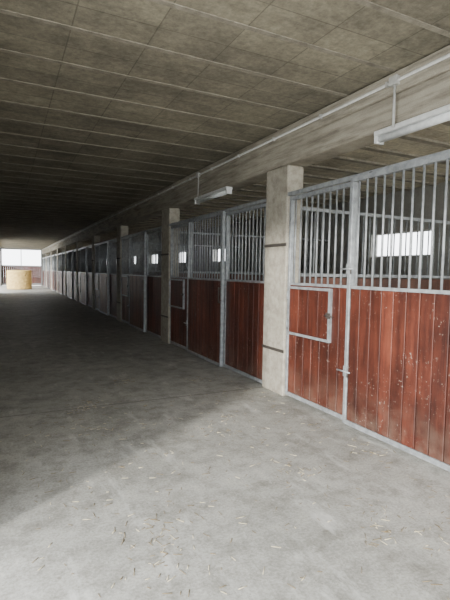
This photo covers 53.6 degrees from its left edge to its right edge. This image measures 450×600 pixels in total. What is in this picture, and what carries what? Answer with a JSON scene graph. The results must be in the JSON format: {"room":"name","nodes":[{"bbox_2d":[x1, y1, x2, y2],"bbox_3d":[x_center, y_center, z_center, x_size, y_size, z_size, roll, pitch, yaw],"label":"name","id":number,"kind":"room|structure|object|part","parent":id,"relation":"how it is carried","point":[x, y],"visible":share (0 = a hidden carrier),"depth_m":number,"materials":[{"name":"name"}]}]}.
{"room":"farm building","nodes":[
{"label":"farm building","id":0,"kind":"room"},
{"bbox_2d":[0,248,64,285],"bbox_3d":[-15.941,-2.899,39.782,7.750,3.220,0.200,-1,4,-26],"label":"wall","id":1,"kind":"structure","parent":0,"point":[43,255],"depth_m":39.49,"materials":[{"name":"paint"}]},
{"bbox_2d":[1,249,41,285],"bbox_3d":[-17.686,-2.814,38.755,3.210,3.120,0.080,-1,4,-26],"label":"wooden gate","id":2,"kind":"object","parent":1,"relation":"attached to","point":[36,270],"visible":0.57,"depth_m":38.94,"materials":[{"name":"brown wood"}]},
{"bbox_2d":[0,285,449,599],"bbox_3d":[-5.630,0.264,19.274,7.950,0.150,46.420,-1,4,-26],"label":"floor","id":3,"kind":"structure","parent":0,"point":[156,375],"depth_m":3.14,"materials":[{"name":"concrete"}]},
{"bbox_2d":[6,270,31,289],"bbox_3d":[-14.886,-1.483,32.218,1.731,1.384,1.735,-1,4,-26],"label":"bale","id":4,"kind":"object","parent":3,"relation":"on","point":[16,279],"visible":0.99,"depth_m":31.54},
{"bbox_2d":[42,257,45,286],"bbox_3d":[-15.301,-2.380,37.614,0.160,2.420,3.730,-1,4,-26],"label":"stall","id":5,"kind":"object","parent":3,"relation":"on","point":[44,258],"visible":0.87,"depth_m":37.02,"materials":[{"name":"metal"}]},
{"bbox_2d":[46,253,48,287],"bbox_3d":[-14.264,-2.396,35.768,0.240,2.780,0.490,-1,4,-26],"label":"concrete column","id":6,"kind":"structure","parent":3,"relation":"on","point":[47,254],"depth_m":35.49,"materials":[{"name":"grey concrete"}]},
{"bbox_2d":[46,256,50,288],"bbox_3d":[-13.429,-2.109,33.842,0.160,2.420,3.730,-1,4,-26],"label":"stall","id":7,"kind":"object","parent":3,"relation":"on","point":[48,275],"visible":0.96,"depth_m":33.55,"materials":[{"name":"metal"}]},
{"bbox_2d":[51,251,54,289],"bbox_3d":[-12.392,-2.125,31.995,0.240,2.780,0.490,-1,4,-26],"label":"concrete column","id":8,"kind":"structure","parent":3,"relation":"on","point":[52,252],"depth_m":31.72,"materials":[{"name":"grey concrete"}]},
{"bbox_2d":[51,254,56,291],"bbox_3d":[-11.557,-1.839,30.070,0.160,2.420,3.730,-1,4,-26],"label":"stall","id":9,"kind":"object","parent":3,"relation":"on","point":[54,257],"visible":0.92,"depth_m":29.52,"materials":[{"name":"metal"}]},
{"bbox_2d":[57,249,60,292],"bbox_3d":[-10.520,-1.854,28.223,0.240,2.780,0.490,-1,4,-26],"label":"concrete column","id":10,"kind":"structure","parent":3,"relation":"on","point":[58,250],"depth_m":28.01,"materials":[{"name":"grey concrete"}]},
{"bbox_2d":[58,252,64,294],"bbox_3d":[-9.686,-1.568,26.297,0.160,2.420,3.730,-1,4,-26],"label":"stall","id":11,"kind":"object","parent":3,"relation":"on","point":[61,257],"visible":0.94,"depth_m":25.93,"materials":[{"name":"metal"}]},
{"bbox_2d":[65,245,69,296],"bbox_3d":[-8.648,-1.584,24.450,0.240,2.780,0.490,-1,4,-26],"label":"concrete column","id":12,"kind":"structure","parent":3,"relation":"on","point":[67,248],"depth_m":24.27,"materials":[{"name":"grey concrete"}]},
{"bbox_2d":[66,249,75,299],"bbox_3d":[-7.814,-1.297,22.525,0.160,2.420,3.730,-1,4,-26],"label":"stall","id":13,"kind":"object","parent":3,"relation":"on","point":[71,255],"visible":0.96,"depth_m":22.14,"materials":[{"name":"metal"}]},
{"bbox_2d":[76,241,82,301],"bbox_3d":[-6.776,-1.313,20.678,0.240,2.780,0.490,-1,4,-26],"label":"concrete column","id":14,"kind":"structure","parent":3,"relation":"on","point":[79,244],"depth_m":20.47,"materials":[{"name":"grey concrete"}]},
{"bbox_2d":[77,245,91,306],"bbox_3d":[-5.942,-1.026,18.753,0.160,2.420,3.730,-1,4,-26],"label":"stall","id":15,"kind":"object","parent":3,"relation":"on","point":[84,274],"visible":0.96,"depth_m":18.31,"materials":[{"name":"metal"}]},
{"bbox_3d":[-5.334,-0.921,17.652,0.050,2.370,1.210,-1,4,-26],"label":"frame","id":16,"kind":"part","parent":15,"relation":"part of","materials":[{"name":"metal"}]},
{"bbox_2d":[91,235,99,309],"bbox_3d":[-4.905,-1.042,16.906,0.240,2.780,0.490,-1,4,-26],"label":"concrete column","id":17,"kind":"structure","parent":3,"relation":"on","point":[96,238],"depth_m":16.72,"materials":[{"name":"grey concrete"}]},
{"bbox_2d":[94,238,116,317],"bbox_3d":[-4.070,-0.756,14.980,0.160,2.420,3.730,-1,4,-26],"label":"stall","id":18,"kind":"object","parent":3,"relation":"on","point":[105,284],"visible":0.98,"depth_m":14.58,"materials":[{"name":"metal"}]},
{"bbox_3d":[-3.462,-0.651,13.880,0.050,2.370,1.210,-1,4,-26],"label":"frame","id":19,"kind":"part","parent":18,"relation":"part of","materials":[{"name":"metal"}]},
{"bbox_2d":[116,226,127,321],"bbox_3d":[-3.033,-0.771,13.133,0.240,2.780,0.490,-1,4,-26],"label":"concrete column","id":20,"kind":"structure","parent":3,"relation":"on","point":[121,230],"depth_m":12.95,"materials":[{"name":"grey concrete"}]},
{"bbox_2d":[120,226,161,337],"bbox_3d":[-2.198,-0.485,11.208,0.160,2.420,3.730,-1,4,-26],"label":"stall","id":21,"kind":"object","parent":3,"relation":"on","point":[140,293],"visible":0.96,"depth_m":10.78,"materials":[{"name":"wood"}]},
{"bbox_3d":[-1.590,-0.380,10.107,0.050,2.370,1.210,-1,4,-26],"label":"frame","id":22,"kind":"part","parent":21,"relation":"part of","materials":[{"name":"metal"}]},
{"bbox_2d":[160,208,179,343],"bbox_3d":[-1.161,-0.501,9.361,0.240,2.780,0.490,-1,4,-26],"label":"concrete column","id":23,"kind":"structure","parent":3,"relation":"on","point":[170,215],"depth_m":9.20,"materials":[{"name":"grey concrete"}]},
{"bbox_2d":[133,272,243,275],"bbox_3d":[-1.124,-0.157,14.130,4.010,1.395,0.050,-1,4,-26],"label":"boards","id":24,"kind":"object","parent":3,"relation":"on","point":[134,273],"visible":0.02,"depth_m":13.56,"materials":[{"name":"brown wood"}]},
{"bbox_2d":[133,242,244,271],"bbox_3d":[-1.104,-1.307,14.057,4.010,0.880,0.060,-1,4,-26],"label":"bars","id":25,"kind":"object","parent":24,"relation":"on","point":[134,270],"visible":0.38,"depth_m":14.11,"materials":[{"name":"metal"}]},
{"bbox_2d":[169,198,265,383],"bbox_3d":[-0.326,-0.214,7.435,0.160,2.420,3.730,-1,4,-26],"label":"stall","id":26,"kind":"object","parent":3,"relation":"on","point":[202,313],"visible":0.95,"depth_m":6.86,"materials":[{"name":"wood"}]},
{"bbox_3d":[0.282,-0.109,6.335,0.050,2.370,1.210,-1,4,-26],"label":"frame","id":27,"kind":"part","parent":26,"relation":"part of","materials":[{"name":"metal"}]},
{"bbox_2d":[0,298,449,599],"bbox_3d":[-4.587,0.637,12.424,3.164,0.004,23.807,-1,4,-26],"label":"litter","id":28,"kind":"object","parent":3,"relation":"on","point":[62,298],"visible":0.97,"depth_m":2.85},
{"bbox_2d":[179,274,326,336],"bbox_3d":[0.748,0.114,10.358,4.010,1.395,0.050,-1,4,-26],"label":"boards","id":29,"kind":"object","parent":3,"relation":"on","point":[261,276],"visible":0.02,"depth_m":10.04,"materials":[{"name":"red wood"}]},
{"bbox_2d":[179,231,327,273],"bbox_3d":[0.768,-1.036,10.285,4.010,0.880,0.060,-1,4,-26],"label":"bars","id":30,"kind":"object","parent":29,"relation":"on","point":[258,237],"visible":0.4,"depth_m":10.11,"materials":[{"name":"metal"}]},
{"bbox_2d":[262,164,303,395],"bbox_3d":[0.711,-0.230,5.588,0.240,2.780,0.490,-1,4,-26],"label":"concrete column","id":31,"kind":"structure","parent":3,"relation":"on","point":[283,180],"depth_m":5.47,"materials":[{"name":"grey concrete"}]},
{"bbox_2d":[41,45,449,253],"bbox_3d":[-5.872,-2.787,18.823,0.310,0.428,46.220,-1,4,-26],"label":"concrete beam","id":32,"kind":"object","parent":31,"relation":"on","point":[352,127],"visible":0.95,"depth_m":4.81,"materials":[{"name":"grey concrete"}]},
{"bbox_2d":[194,186,232,204],"bbox_3d":[-0.213,-1.686,7.223,0.110,0.107,1.260,-1,4,-26],"label":"fluorescent light","id":33,"kind":"object","parent":32,"relation":"attached to","point":[225,190],"visible":1,"depth_m":7.07,"materials":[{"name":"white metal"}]},
{"bbox_2d":[44,53,449,248],"bbox_3d":[-5.990,-1.362,18.699,0.044,3.155,45.920,-1,4,-26],"label":"conduit","id":34,"kind":"object","parent":32,"relation":"attached to","point":[394,80],"visible":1,"depth_m":4.29,"materials":[{"name":"grey plastic"}]},
{"bbox_2d":[374,104,449,144],"bbox_3d":[1.659,-1.415,3.451,0.110,0.107,1.260,-1,4,-26],"label":"fluorescent light","id":35,"kind":"object","parent":32,"relation":"attached to","point":[442,114],"visible":1,"depth_m":3.62,"materials":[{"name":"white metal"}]},
{"bbox_2d":[285,149,449,471],"bbox_3d":[1.546,0.056,3.663,0.160,2.420,3.730,-1,4,-26],"label":"stall","id":36,"kind":"object","parent":3,"relation":"on","point":[376,360],"visible":1,"depth_m":4.03,"materials":[{"name":"wood"}]},
{"bbox_2d":[300,278,449,290],"bbox_3d":[2.620,0.384,6.585,4.010,1.395,0.050,-1,4,-26],"label":"boards","id":37,"kind":"object","parent":3,"relation":"on","point":[376,282],"visible":0.02,"depth_m":6.42,"materials":[{"name":"brown wood"}]},
{"bbox_2d":[301,207,449,277],"bbox_3d":[2.640,-0.766,6.513,4.010,0.880,0.060,-1,4,-26],"label":"bars","id":38,"kind":"object","parent":37,"relation":"on","point":[370,215],"visible":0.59,"depth_m":6.34,"materials":[{"name":"metal"}]},
{"bbox_3d":[-2.996,-0.428,17.902,4.010,1.395,0.050,-1,4,-26],"label":"boards","id":39,"kind":"object","parent":3,"relation":"on","visible":0},
{"bbox_2d":[106,249,196,270],"bbox_3d":[-2.976,-1.578,17.830,4.010,0.880,0.060,-1,4,-26],"label":"bars","id":40,"kind":"object","parent":39,"relation":"on","point":[133,249],"visible":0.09,"depth_m":17.57,"materials":[{"name":"metal"}]},
{"bbox_2d":[0,0,449,250],"bbox_3d":[-5.570,-3.134,19.060,7.950,0.280,46.420,-1,4,-26],"label":"ceiling","id":41,"kind":"structure","parent":0,"point":[106,105],"depth_m":4.24,"materials":[{"name":"concrete"}]},
{"bbox_2d":[106,181,449,278],"bbox_3d":[-2.128,-1.465,20.887,0.200,3.220,46.420,-1,4,-26],"label":"wall","id":42,"kind":"structure","parent":0,"point":[440,188],"depth_m":9.93,"materials":[{"name":"paint"}]},
{"bbox_2d":[376,229,430,256],"bbox_3d":[3.643,-1.147,9.187,0.050,0.500,1.560,-1,4,-26],"label":"window","id":43,"kind":"structure","parent":42,"relation":"in","point":[430,229],"depth_m":9.13,"materials":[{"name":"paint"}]}
]}

